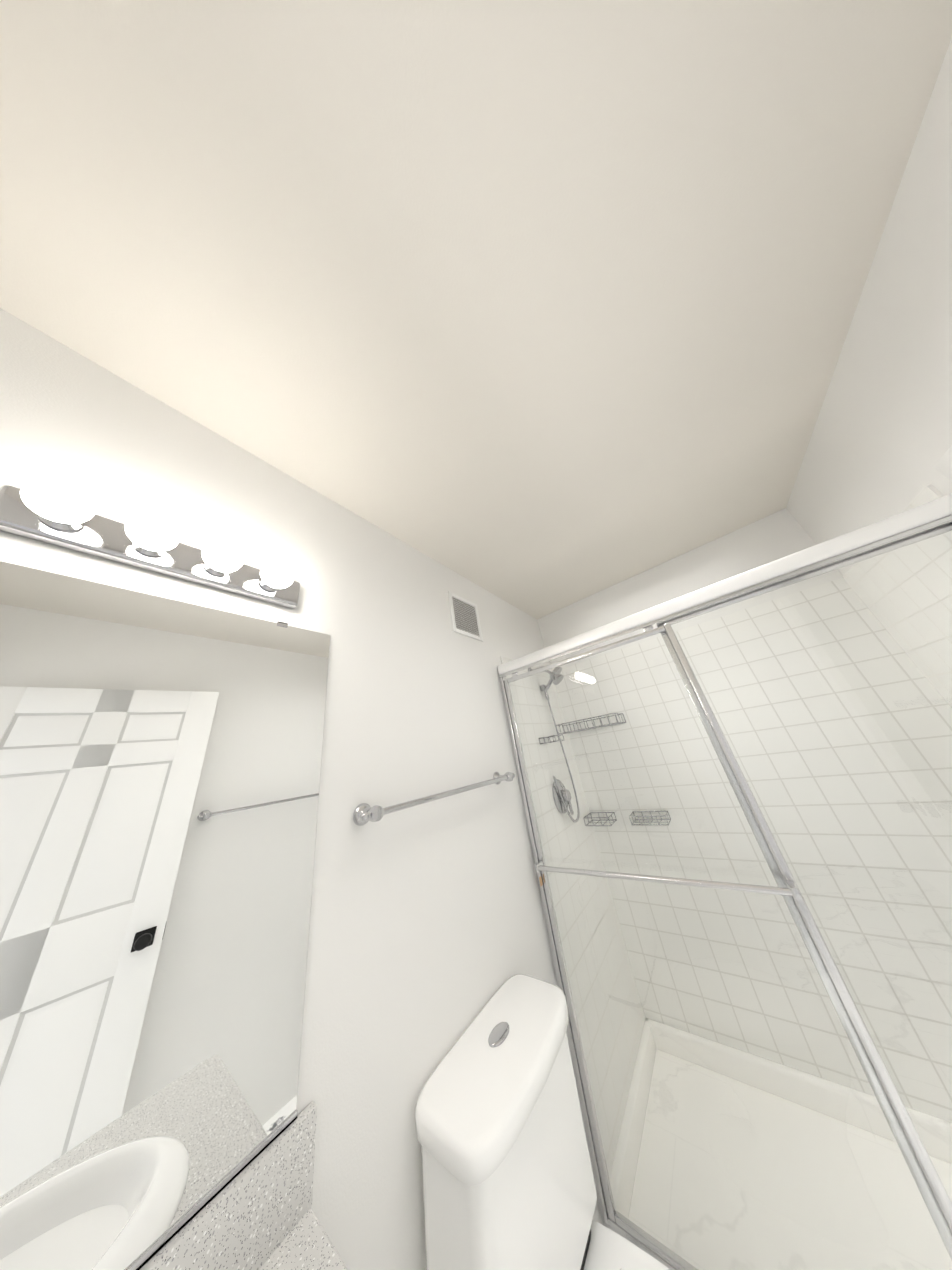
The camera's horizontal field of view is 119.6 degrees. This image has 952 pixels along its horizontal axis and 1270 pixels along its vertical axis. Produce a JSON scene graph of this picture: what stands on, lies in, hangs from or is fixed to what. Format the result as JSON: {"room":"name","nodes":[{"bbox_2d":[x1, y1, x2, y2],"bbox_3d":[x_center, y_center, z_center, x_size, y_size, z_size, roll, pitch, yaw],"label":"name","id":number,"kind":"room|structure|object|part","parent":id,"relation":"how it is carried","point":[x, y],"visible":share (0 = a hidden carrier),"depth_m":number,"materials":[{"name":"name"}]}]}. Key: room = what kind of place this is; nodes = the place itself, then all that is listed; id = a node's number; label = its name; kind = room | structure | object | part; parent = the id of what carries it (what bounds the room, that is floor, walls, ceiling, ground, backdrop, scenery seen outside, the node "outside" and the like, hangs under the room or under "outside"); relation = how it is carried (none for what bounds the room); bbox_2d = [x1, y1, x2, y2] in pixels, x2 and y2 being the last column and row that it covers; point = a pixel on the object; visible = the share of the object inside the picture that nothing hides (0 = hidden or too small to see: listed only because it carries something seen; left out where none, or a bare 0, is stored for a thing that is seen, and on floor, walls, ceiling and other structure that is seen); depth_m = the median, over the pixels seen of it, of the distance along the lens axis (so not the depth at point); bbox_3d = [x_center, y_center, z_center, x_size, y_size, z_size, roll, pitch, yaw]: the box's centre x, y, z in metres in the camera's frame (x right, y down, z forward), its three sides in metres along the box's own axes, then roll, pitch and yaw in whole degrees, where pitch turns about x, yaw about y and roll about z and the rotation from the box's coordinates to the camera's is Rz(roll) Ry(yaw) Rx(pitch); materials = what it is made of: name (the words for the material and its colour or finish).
{"room":"bathroom","nodes":[
{"label":"bathroom","id":0,"kind":"room"},
{"bbox_2d":[0,308,602,1269],"bbox_3d":[-0.148,0.702,0.956,0.120,2.450,2.800,-26,-29,32],"label":"wall","id":1,"kind":"structure","parent":0,"point":[428,932],"depth_m":0.76,"materials":[{"name":"white paint"}]},
{"bbox_2d":[0,477,299,608],"bbox_3d":[-0.645,-0.188,0.625,0.124,0.085,0.475,-26,-29,32],"label":"sconce","id":2,"kind":"object","parent":1,"relation":"attached to","point":[55,512],"visible":1,"depth_m":0.56,"materials":[{"name":"silver metal"}]},
{"bbox_2d":[0,561,330,1269],"bbox_3d":[-0.659,0.326,0.363,0.008,0.948,0.859,-26,-29,32],"label":"mirror","id":3,"kind":"object","parent":1,"relation":"attached to","point":[160,765],"visible":1,"depth_m":0.46,"materials":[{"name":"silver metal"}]},
{"bbox_2d":[353,772,514,825],"bbox_3d":[-0.078,0.547,0.971,0.083,0.052,0.721,-26,-29,32],"label":"towel rail","id":4,"kind":"object","parent":1,"relation":"attached to","point":[364,813],"visible":1,"depth_m":0.79,"materials":[{"name":"silver metal"}]},
{"bbox_2d":[448,591,482,641],"bbox_3d":[-0.054,-0.099,1.515,0.009,0.240,0.240,-26,-29,32],"label":"air vent","id":5,"kind":"object","parent":1,"relation":"in","point":[465,619],"visible":1,"depth_m":1.51,"materials":[{"name":"white paint"}]},
{"bbox_2d":[500,656,644,1177],"bbox_3d":[0.508,1.046,1.537,0.008,1.855,0.713,-26,-29,32],"label":"wall tile","id":6,"kind":"structure","parent":1,"relation":"attached to","point":[577,939],"depth_m":1.36,"materials":[{"name":"white tile"}]},
{"bbox_2d":[0,0,951,618],"bbox_3d":[0.308,-0.738,1.013,1.805,0.060,2.800,-26,-29,32],"label":"ceiling","id":7,"kind":"structure","parent":0,"point":[536,308],"depth_m":0.58,"materials":[{"name":"white paint"}]},
{"bbox_2d":[537,508,843,671],"bbox_3d":[1.338,0.702,1.499,1.565,2.450,0.120,-26,-29,32],"label":"wall","id":8,"kind":"structure","parent":0,"point":[774,537],"depth_m":1.74,"materials":[{"name":"white paint"}]},
{"bbox_2d":[556,578,951,1121],"bbox_3d":[1.323,0.843,1.382,1.549,1.855,0.008,-26,-29,32],"label":"wall tile","id":9,"kind":"structure","parent":8,"relation":"attached to","point":[714,774],"depth_m":1.28,"materials":[{"name":"white tile"}]},
{"bbox_2d":[786,37,951,575],"bbox_3d":[1.136,0.087,0.055,0.120,2.450,2.800,-26,-29,32],"label":"wall","id":10,"kind":"structure","parent":0,"point":[879,444],"depth_m":0.77,"materials":[{"name":"white paint"}]},
{"bbox_2d":[843,484,951,707],"bbox_3d":[1.695,0.477,0.704,0.008,1.855,0.713,-26,-29,32],"label":"wall tile","id":11,"kind":"structure","parent":10,"relation":"attached to","point":[928,493],"depth_m":1.04,"materials":[{"name":"white tile"}]},
{"bbox_2d":[934,446,951,480],"bbox_3d":[1.405,0.418,0.336,0.012,2.000,0.088,-26,-29,32],"label":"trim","id":12,"kind":"structure","parent":10,"relation":"attached to","point":[943,465],"depth_m":0.75,"materials":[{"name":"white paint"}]},
{"bbox_3d":[0.207,1.354,-0.559,1.805,0.060,4.300,-26,-29,32],"label":"floor","id":13,"kind":"structure","parent":0,"visible":0},
{"bbox_2d":[140,1101,347,1269],"bbox_3d":[-0.293,1.020,-0.143,0.597,1.028,0.890,-26,-29,32],"label":"bathroom vanity","id":14,"kind":"object","parent":13,"relation":"on","point":[257,1213],"visible":0.96,"depth_m":0.42,"materials":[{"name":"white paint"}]},
{"bbox_2d":[415,974,672,1269],"bbox_3d":[0.310,1.278,0.375,0.777,0.803,0.522,-26,-29,32],"label":"toilet","id":15,"kind":"object","parent":13,"relation":"on","point":[508,1179],"visible":1,"depth_m":0.59,"materials":[{"name":"white ceramic"}]},
{"bbox_3d":[0.072,1.050,0.701,0.226,0.045,0.444,-26,-29,32],"label":"tank lid","id":16,"kind":"part","parent":15,"relation":"part of","materials":[{"name":"white ceramic"}]},
{"bbox_3d":[0.087,1.208,0.639,0.183,0.294,0.410,-26,-29,32],"label":"tank","id":17,"kind":"part","parent":15,"relation":"part of","materials":[{"name":"white ceramic"}]},
{"bbox_3d":[0.427,1.198,0.354,0.518,0.043,0.372,-26,-29,32],"label":"seat","id":18,"kind":"part","parent":15,"relation":"part of","materials":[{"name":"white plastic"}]},
{"bbox_2d":[497,493,951,1269],"bbox_3d":[1.079,0.815,1.052,1.561,1.960,0.814,-26,-29,32],"label":"shower","id":19,"kind":"object","parent":13,"relation":"on","point":[727,1157],"visible":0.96,"depth_m":0.91,"materials":[{"name":"clear glass"}]},
{"bbox_3d":[1.163,0.599,0.603,0.747,1.729,0.016,-26,-29,32],"label":"panel frame","id":20,"kind":"part","parent":19,"relation":"part of","materials":[{"name":"silver metal"}]},
{"label":"panel glass","id":21,"kind":"part","parent":19,"relation":"part of","materials":[{"name":"clear glass"}]}
]}

